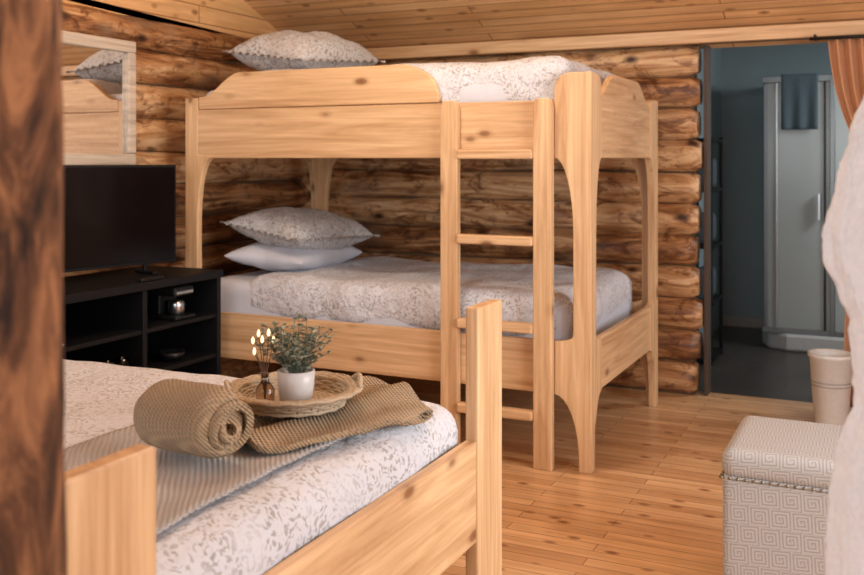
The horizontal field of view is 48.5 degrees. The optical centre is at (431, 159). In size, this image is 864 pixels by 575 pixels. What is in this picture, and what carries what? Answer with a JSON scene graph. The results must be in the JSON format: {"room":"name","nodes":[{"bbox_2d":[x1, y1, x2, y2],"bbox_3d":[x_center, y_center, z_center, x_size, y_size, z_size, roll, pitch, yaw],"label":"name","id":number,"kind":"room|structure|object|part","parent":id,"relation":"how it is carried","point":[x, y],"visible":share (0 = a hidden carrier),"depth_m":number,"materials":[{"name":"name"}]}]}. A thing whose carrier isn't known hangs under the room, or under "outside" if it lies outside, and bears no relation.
{"room":"log cabin bedroom","nodes":[
{"label":"log cabin bedroom","id":0,"kind":"room"},
{"bbox_2d":[63,0,277,37],"bbox_3d":[-2.751,-1.639,3.480,0.130,1.794,8.300,0,0,26],"label":"ceiling","id":1,"kind":"structure","parent":0,"point":[229,17],"depth_m":6.02,"materials":[{"name":"brown wood"}]},
{"bbox_2d":[62,3,309,377],"bbox_3d":[-2.743,0.343,3.476,0.222,2.382,8.100,0,0,26],"label":"wall","id":2,"kind":"structure","parent":0,"point":[164,53],"depth_m":5.92,"materials":[{"name":"brown wood"}]},
{"bbox_2d":[62,30,135,164],"bbox_3d":[-1.887,-0.315,4.907,0.045,0.690,1.020,0,0,26],"label":"wall mirror","id":3,"kind":"object","parent":2,"relation":"attached to","point":[99,73],"visible":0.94,"depth_m":5.12,"materials":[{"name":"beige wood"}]},
{"bbox_3d":[-1.887,-0.627,4.907,0.045,0.065,1.020,0,0,26],"label":"frame","id":4,"kind":"part","parent":3,"relation":"part of","materials":[{"name":"brown wood"}]},
{"bbox_3d":[-1.887,-0.003,4.907,0.045,0.065,1.020,0,0,26],"label":"frame","id":5,"kind":"part","parent":3,"relation":"part of","materials":[{"name":"brown wood"}]},
{"bbox_3d":[-1.681,-0.315,5.338,0.045,0.560,0.065,0,0,26],"label":"frame","id":6,"kind":"part","parent":3,"relation":"part of","materials":[{"name":"brown wood"}]},
{"bbox_2d":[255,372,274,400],"bbox_3d":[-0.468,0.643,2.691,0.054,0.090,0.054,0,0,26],"label":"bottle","id":7,"kind":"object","parent":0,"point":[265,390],"depth_m":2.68,"materials":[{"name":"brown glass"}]},
{"bbox_2d":[277,366,314,400],"bbox_3d":[-0.388,0.643,2.742,0.106,0.090,0.106,0,0,26],"label":"pot","id":8,"kind":"object","parent":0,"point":[295,383],"depth_m":2.70,"materials":[{"name":"white ceramic"}]},
{"bbox_2d":[301,44,703,394],"bbox_3d":[1.586,0.367,5.972,5.600,2.181,0.224,0,0,26],"label":"wall","id":9,"kind":"structure","parent":0,"point":[622,213],"depth_m":6.10,"materials":[{"name":"brown wood"}]},
{"bbox_2d":[366,20,863,59],"bbox_3d":[1.540,-0.745,5.840,5.430,0.080,0.065,0,0,26],"label":"trim","id":10,"kind":"structure","parent":9,"relation":"attached to","point":[806,30],"depth_m":5.96,"materials":[{"name":"brown wood"}]},
{"bbox_2d":[809,34,863,40],"bbox_3d":[2.523,-0.693,5.289,0.820,0.034,0.100,0,0,26],"label":"curtain rod","id":11,"kind":"object","parent":10,"relation":"attached to","point":[815,38],"depth_m":5.36,"materials":[{"name":"metal"}]},
{"bbox_2d":[704,45,710,395],"bbox_3d":[1.709,0.372,5.956,0.025,2.155,0.120,0,0,26],"label":"trim","id":12,"kind":"structure","parent":9,"relation":"attached to","point":[707,50],"depth_m":5.91,"materials":[{"name":"brown wood"}]},
{"bbox_2d":[828,38,863,407],"bbox_3d":[2.403,0.355,5.304,0.400,2.050,0.060,0,0,26],"label":"curtain","id":13,"kind":"object","parent":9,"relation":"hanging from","point":[846,56],"visible":0.42,"depth_m":5.34,"materials":[{"name":"orange fabric"}]},
{"bbox_2d":[256,326,851,574],"bbox_3d":[0.344,1.500,3.494,5.800,0.100,11.000,0,0,26],"label":"floor","id":14,"kind":"structure","parent":0,"point":[651,503],"depth_m":4.47,"materials":[{"name":"brown wood"}]},
{"bbox_2d":[0,0,66,574],"bbox_3d":[-0.604,-0.340,1.200,0.279,3.580,0.278,0,0,26],"label":"log post","id":15,"kind":"object","parent":14,"relation":"on","point":[33,533],"visible":1,"depth_m":1.15,"materials":[{"name":"brown wood"}]},
{"bbox_2d":[63,265,222,374],"bbox_3d":[-1.639,1.022,4.761,0.530,0.855,1.250,0,0,26],"label":"tv stand","id":16,"kind":"object","parent":14,"relation":"on","point":[105,313],"visible":0.39,"depth_m":4.84,"materials":[{"name":"black laminate"}]},
{"bbox_3d":[-1.873,1.040,4.872,0.012,0.820,1.230,0,0,26],"label":"panel","id":17,"kind":"part","parent":16,"relation":"part of","materials":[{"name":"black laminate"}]},
{"bbox_2d":[101,360,115,364],"bbox_3d":[-1.525,0.996,4.523,0.068,0.092,0.068,0,0,26],"label":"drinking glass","id":18,"kind":"object","parent":16,"relation":"on","point":[105,361],"visible":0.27,"depth_m":4.55,"materials":[{"name":"clear glass"}]},
{"bbox_2d":[63,165,175,274],"bbox_3d":[-1.676,0.309,4.787,0.160,0.568,0.960,0,0,38],"label":"television","id":19,"kind":"object","parent":16,"relation":"on","point":[114,216],"visible":0.56,"depth_m":4.88,"materials":[{"name":"black plastic"},{"name":"dark screen glass"}]},
{"bbox_3d":[-1.504,0.560,5.026,0.020,0.040,0.020,0,0,38],"label":"leg","id":20,"kind":"part","parent":19,"relation":"part of","materials":[{"name":"black plastic"}]},
{"bbox_2d":[115,357,128,365],"bbox_3d":[-1.486,0.996,4.604,0.068,0.092,0.068,0,0,26],"label":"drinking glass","id":21,"kind":"object","parent":16,"relation":"on","point":[122,361],"visible":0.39,"depth_m":4.58,"materials":[{"name":"clear glass"}]},
{"bbox_2d":[63,308,215,352],"bbox_3d":[-1.648,0.839,4.765,0.510,0.022,1.170,0,0,26],"label":"shelf","id":22,"kind":"object","parent":16,"relation":"attached to","point":[78,333],"depth_m":4.70,"materials":[{"name":"black laminate"}]},
{"bbox_2d":[136,275,163,281],"bbox_3d":[-1.395,0.586,4.749,0.040,0.016,0.160,0,0,26],"label":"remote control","id":23,"kind":"object","parent":16,"relation":"on","point":[143,279],"visible":1,"depth_m":4.72,"materials":[{"name":"plastic"}]},
{"bbox_2d":[148,284,195,320],"bbox_3d":[-1.364,0.741,5.034,0.190,0.172,0.160,0,0,26],"label":"coffee maker","id":24,"kind":"object","parent":16,"relation":"on","point":[163,303],"visible":0.95,"depth_m":4.99,"materials":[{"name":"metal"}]},
{"bbox_2d":[158,349,185,360],"bbox_3d":[-1.354,1.018,4.996,0.140,0.047,0.140,0,0,26],"label":"bowl","id":25,"kind":"object","parent":16,"relation":"on","point":[166,354],"visible":1,"depth_m":4.96,"materials":[{"name":"ceramic"}]},
{"bbox_2d":[147,346,215,370],"bbox_3d":[-1.648,1.054,4.765,0.510,0.022,1.170,0,0,26],"label":"shelf","id":26,"kind":"object","parent":16,"relation":"attached to","point":[193,354],"depth_m":5.10,"materials":[{"name":"black laminate"}]},
{"bbox_2d":[64,299,501,574],"bbox_3d":[-1.198,0.900,2.845,2.280,1.100,1.875,0,0,26],"label":"double bed","id":27,"kind":"object","parent":14,"relation":"on","point":[394,499],"visible":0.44,"depth_m":2.47,"materials":[{"name":"brown wood"}]},
{"bbox_3d":[-0.550,0.978,1.611,0.045,0.945,0.210,0,0,26],"label":"footboard post","id":28,"kind":"part","parent":27,"relation":"part of","materials":[{"name":"brown wood"}]},
{"bbox_2d":[64,424,347,534],"bbox_3d":[-0.662,0.748,2.385,0.610,0.036,1.253,0,0,26],"label":"throw blanket","id":29,"kind":"object","parent":27,"relation":"on","point":[185,483],"visible":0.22,"depth_m":2.34,"materials":[{"name":"beige fabric"}]},
{"bbox_2d":[133,379,253,458],"bbox_3d":[-0.605,0.645,2.401,0.300,0.172,0.180,0,0,31],"label":"rolled towel","id":30,"kind":"object","parent":29,"relation":"on","point":[205,420],"visible":1,"depth_m":2.33,"materials":[{"name":"beige fabric"}]},
{"bbox_2d":[246,376,432,453],"bbox_3d":[-0.321,0.728,2.737,0.695,0.073,0.480,0,0,-35],"label":"towel","id":31,"kind":"object","parent":29,"relation":"on","point":[379,404],"visible":0.57,"depth_m":2.66,"materials":[{"name":"beige fabric"}]},
{"bbox_2d":[224,371,362,417],"bbox_3d":[-0.395,0.661,2.751,0.396,0.081,0.396,0,0,-22],"label":"wicker tray","id":32,"kind":"object","parent":31,"relation":"on","point":[328,400],"visible":0.73,"depth_m":2.69,"materials":[{"name":"beige wicker"}]},
{"bbox_3d":[-0.574,0.638,2.705,0.024,0.035,0.131,0,0,-14],"label":"handle","id":33,"kind":"part","parent":32,"relation":"part of","materials":[{"name":"wicker"}]},
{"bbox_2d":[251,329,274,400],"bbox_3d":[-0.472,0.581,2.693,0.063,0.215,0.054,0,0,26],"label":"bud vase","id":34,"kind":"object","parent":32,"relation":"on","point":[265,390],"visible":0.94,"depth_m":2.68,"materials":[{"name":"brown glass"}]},
{"bbox_2d":[250,314,336,400],"bbox_3d":[-0.377,0.570,2.742,0.241,0.236,0.262,0,0,-35],"label":"eucalyptus","id":35,"kind":"object","parent":32,"relation":"on","point":[295,380],"visible":1,"depth_m":2.71,"materials":[{"name":"green plant"}]},
{"bbox_3d":[-0.216,0.638,2.797,0.024,0.035,0.131,0,0,-14],"label":"handle","id":36,"kind":"part","parent":32,"relation":"part of","materials":[{"name":"wicker"}]},
{"bbox_3d":[-0.192,1.041,2.363,0.036,0.318,1.457,0,0,26],"label":"footboard rail","id":37,"kind":"part","parent":27,"relation":"part of","materials":[{"name":"brown wood"}]},
{"bbox_3d":[0.169,0.958,3.113,0.045,0.985,0.208,0,0,26],"label":"footboard post","id":38,"kind":"part","parent":27,"relation":"part of","materials":[{"name":"brown wood"}]},
{"bbox_2d":[185,56,657,473],"bbox_3d":[-0.044,0.467,5.543,2.370,1.966,1.460,0,0,26],"label":"bunk bed","id":39,"kind":"object","parent":14,"relation":"on","point":[568,332],"visible":0.91,"depth_m":4.87,"materials":[{"name":"brown wood"}]},
{"bbox_3d":[-1.312,0.550,5.431,0.180,1.800,0.042,0,0,26],"label":"post","id":40,"kind":"part","parent":39,"relation":"part of","materials":[{"name":"brown wood"}]},
{"bbox_2d":[224,242,362,271],"bbox_3d":[-0.823,0.571,5.828,0.519,0.198,0.760,0,0,23],"label":"pillow","id":41,"kind":"object","parent":39,"relation":"on","point":[257,254],"visible":0.65,"depth_m":5.54,"materials":[{"name":"white fabric"}]},
{"bbox_2d":[220,207,379,249],"bbox_3d":[-0.787,0.421,5.832,0.618,0.276,0.824,0,0,32],"label":"pillow","id":42,"kind":"object","parent":41,"relation":"on","point":[285,227],"visible":0.97,"depth_m":5.61,"materials":[{"name":"grey fabric"}]},
{"bbox_2d":[222,30,385,70],"bbox_3d":[-0.759,-0.625,5.797,0.638,0.324,0.806,0,0,34],"label":"pillow","id":43,"kind":"object","parent":39,"relation":"on","point":[285,49],"visible":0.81,"depth_m":5.56,"materials":[{"name":"white fabric"}]},
{"bbox_3d":[-0.826,0.550,6.604,0.040,1.800,0.138,0,0,26],"label":"post","id":44,"kind":"part","parent":39,"relation":"part of","materials":[{"name":"brown wood"}]},
{"bbox_3d":[-0.725,0.550,6.656,0.180,1.800,0.042,0,0,26],"label":"post","id":45,"kind":"part","parent":39,"relation":"part of","materials":[{"name":"brown wood"}]},
{"bbox_3d":[-0.058,-0.243,5.584,2.174,0.322,1.286,0,0,26],"label":"mattress","id":46,"kind":"part","parent":39,"relation":"part of","materials":[{"name":"white fabric"}]},
{"bbox_3d":[0.219,-0.146,6.197,2.104,0.272,0.032,0,0,26],"label":"rail","id":47,"kind":"part","parent":39,"relation":"part of","materials":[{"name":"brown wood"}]},
{"bbox_3d":[-0.365,-0.146,4.978,2.104,0.272,0.036,0,0,26],"label":"rail","id":48,"kind":"part","parent":39,"relation":"part of","materials":[{"name":"brown wood"}]},
{"bbox_3d":[-0.323,0.975,4.961,2.014,0.250,0.032,0,0,26],"label":"rail","id":49,"kind":"part","parent":39,"relation":"part of","materials":[{"name":"brown wood"}]},
{"bbox_3d":[-0.058,0.837,5.584,2.174,0.321,1.286,0,0,26],"label":"mattress","id":50,"kind":"part","parent":39,"relation":"part of","materials":[{"name":"white fabric"}]},
{"bbox_2d":[265,56,616,107],"bbox_3d":[0.062,-0.333,5.516,1.930,0.366,1.293,0,0,26],"label":"comforter","id":51,"kind":"object","parent":39,"relation":"on","point":[530,78],"depth_m":4.71,"materials":[{"name":"fabric"}]},
{"bbox_2d":[250,256,631,335],"bbox_3d":[0.063,0.759,5.509,1.925,0.262,1.294,0,0,26],"label":"comforter","id":52,"kind":"object","parent":39,"relation":"on","point":[377,290],"depth_m":5.11,"materials":[{"name":"fabric"}]},
{"bbox_3d":[0.090,0.580,4.710,0.092,1.740,0.044,0,0,26],"label":"ladder rail","id":53,"kind":"part","parent":39,"relation":"part of","materials":[{"name":"brown wood"}]},
{"bbox_3d":[0.523,0.580,4.503,0.092,1.740,0.044,0,0,26],"label":"ladder rail","id":54,"kind":"part","parent":39,"relation":"part of","materials":[{"name":"brown wood"}]},
{"bbox_3d":[0.663,0.520,4.485,0.180,1.860,0.042,0,0,26],"label":"post","id":55,"kind":"part","parent":39,"relation":"part of","materials":[{"name":"brown wood"}]},
{"bbox_3d":[0.763,0.520,4.537,0.040,1.860,0.138,0,0,26],"label":"post","id":56,"kind":"part","parent":39,"relation":"part of","materials":[{"name":"brown wood"}]},
{"bbox_3d":[1.250,0.550,5.710,0.180,1.800,0.042,0,0,26],"label":"post","id":57,"kind":"part","parent":39,"relation":"part of","materials":[{"name":"brown wood"}]},
{"bbox_3d":[1.272,0.550,5.599,0.040,1.800,0.138,0,0,26],"label":"post","id":58,"kind":"part","parent":39,"relation":"part of","materials":[{"name":"brown wood"}]},
{"bbox_2d":[697,136,722,365],"bbox_3d":[1.986,0.640,7.016,0.200,1.620,0.470,0,0,26],"label":"shelf","id":59,"kind":"object","parent":14,"relation":"on","point":[715,351],"visible":0.34,"depth_m":7.04,"materials":[{"name":"black metal"}]},
{"bbox_2d":[697,212,715,243],"bbox_3d":[1.984,0.494,7.009,0.147,0.222,0.362,0,0,26],"label":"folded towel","id":60,"kind":"object","parent":59,"relation":"on","point":[700,235],"depth_m":6.85,"materials":[{"name":"fabric"}]},
{"bbox_2d":[697,266,715,299],"bbox_3d":[1.982,0.894,7.011,0.140,0.221,0.358,0,0,26],"label":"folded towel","id":61,"kind":"object","parent":59,"relation":"on","point":[701,296],"depth_m":6.96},
{"bbox_2d":[697,158,716,188],"bbox_3d":[1.984,0.092,7.011,0.148,0.226,0.369,0,0,26],"label":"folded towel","id":62,"kind":"object","parent":59,"relation":"on","point":[701,172],"depth_m":6.97,"materials":[{"name":"fabric"}]},
{"bbox_3d":[1.986,-0.142,7.016,0.200,0.025,0.470,0,0,26],"label":"shelf","id":63,"kind":"part","parent":59,"relation":"part of","materials":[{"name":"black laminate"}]},
{"bbox_3d":[1.986,1.417,7.016,0.200,0.025,0.470,0,0,26],"label":"shelf","id":64,"kind":"part","parent":59,"relation":"part of","materials":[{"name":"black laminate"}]},
{"bbox_3d":[1.986,0.618,7.016,0.200,0.025,0.470,0,0,26],"label":"shelf","id":65,"kind":"part","parent":59,"relation":"part of","materials":[{"name":"black metal"}]},
{"bbox_3d":[1.986,0.217,7.016,0.200,0.025,0.470,0,0,26],"label":"shelf","id":66,"kind":"part","parent":59,"relation":"part of","materials":[{"name":"black laminate"}]},
{"bbox_3d":[1.986,1.018,7.016,0.200,0.025,0.470,0,0,26],"label":"shelf","id":67,"kind":"part","parent":59,"relation":"part of","materials":[{"name":"black metal"}]},
{"bbox_2d":[719,415,841,574],"bbox_3d":[1.228,1.181,3.148,0.481,0.538,0.496,0,0,26],"label":"ottoman","id":68,"kind":"object","parent":14,"relation":"on","point":[776,474],"visible":0.85,"depth_m":2.98,"materials":[{"name":"fabric"}]},
{"bbox_3d":[1.228,1.001,3.148,0.481,0.012,0.496,0,0,26],"label":"nailhead trim","id":69,"kind":"part","parent":68,"relation":"part of","materials":[{"name":"silver metal"}]},
{"bbox_2d":[762,74,848,352],"bbox_3d":[3.261,0.400,7.524,1.220,2.100,0.990,0,0,26],"label":"shower stall","id":70,"kind":"object","parent":14,"relation":"on","point":[804,311],"visible":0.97,"depth_m":7.26,"materials":[{"name":"plastic"}]},
{"bbox_3d":[2.594,0.355,7.451,0.036,1.930,0.036,0,0,26],"label":"frame post","id":71,"kind":"part","parent":70,"relation":"part of","materials":[{"name":"metal"}]},
{"bbox_3d":[3.050,-0.615,7.152,1.120,0.050,0.045,0,0,26],"label":"rail","id":72,"kind":"part","parent":70,"relation":"part of","materials":[{"name":"metal"}]},
{"bbox_2d":[781,73,817,129],"bbox_3d":[2.771,-0.440,7.242,0.260,0.421,0.036,0,0,26],"label":"bath towel","id":73,"kind":"object","parent":70,"relation":"hanging from","point":[799,92],"visible":1,"depth_m":7.23,"materials":[{"name":"fabric"}]},
{"bbox_3d":[3.050,1.300,7.152,1.120,0.040,0.045,0,0,26],"label":"rail","id":74,"kind":"part","parent":70,"relation":"part of","materials":[{"name":"metal"}]},
{"bbox_2d":[763,332,843,352],"bbox_3d":[3.265,1.385,7.534,1.219,0.130,0.970,0,0,26],"label":"tray","id":75,"kind":"object","parent":70,"relation":"on","point":[787,341],"depth_m":7.23,"materials":[{"name":"ceramic"}]},
{"bbox_3d":[2.895,0.350,7.176,0.020,0.200,0.045,0,0,26],"label":"shower handle","id":76,"kind":"part","parent":70,"relation":"part of","materials":[{"name":"silver metal"}]},
{"bbox_3d":[2.992,0.355,7.171,0.036,1.930,0.036,0,0,26],"label":"frame post","id":77,"kind":"part","parent":70,"relation":"part of","materials":[{"name":"metal"}]},
{"bbox_2d":[807,349,852,425],"bbox_3d":[2.184,1.252,5.252,0.242,0.393,0.242,0,0,26],"label":"waste bin","id":78,"kind":"object","parent":14,"relation":"on","point":[831,371],"visible":0.87,"depth_m":5.17,"materials":[{"name":"white plastic"}]},
{"bbox_3d":[1.077,0.525,1.924,0.385,1.849,0.385,0,0,26],"label":"coat rack","id":79,"kind":"object","parent":14,"relation":"on","visible":0},
{"bbox_2d":[821,96,863,574],"bbox_3d":[0.986,0.412,1.746,0.555,1.515,0.201,0,0,26],"label":"curtain","id":80,"kind":"object","parent":79,"relation":"hanging from","point":[842,235],"visible":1,"depth_m":1.81,"materials":[{"name":"white fabric"}]},
{"bbox_2d":[244,0,863,48],"bbox_3d":[-0.218,-1.669,2.322,5.800,1.933,8.400,0,0,26],"label":"ceiling","id":81,"kind":"structure","parent":0,"point":[367,23],"depth_m":6.04,"materials":[{"name":"brown wood"}]},
{"bbox_2d":[697,48,720,342],"bbox_3d":[1.946,0.225,7.301,0.100,2.450,2.550,0,0,26],"label":"wall","id":82,"kind":"structure","parent":0,"point":[715,52],"depth_m":8.14,"materials":[{"name":"paint"}]},
{"bbox_2d":[696,38,808,44],"bbox_3d":[1.548,-0.755,6.008,5.800,0.070,0.105,0,0,26],"label":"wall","id":83,"kind":"structure","parent":0,"point":[806,38],"depth_m":5.83,"materials":[{"name":"brown wood"}]},
{"bbox_2d":[721,43,831,317],"bbox_3d":[3.713,0.225,7.923,2.750,2.450,0.100,0,0,26],"label":"wall","id":84,"kind":"structure","parent":0,"point":[743,69],"depth_m":8.33,"materials":[{"name":"paint"}]},
{"bbox_2d":[723,315,763,327],"bbox_3d":[2.731,1.405,8.327,0.430,0.090,0.020,0,0,26],"label":"baseboard","id":85,"kind":"structure","parent":84,"relation":"attached to","point":[738,321],"depth_m":8.33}
]}

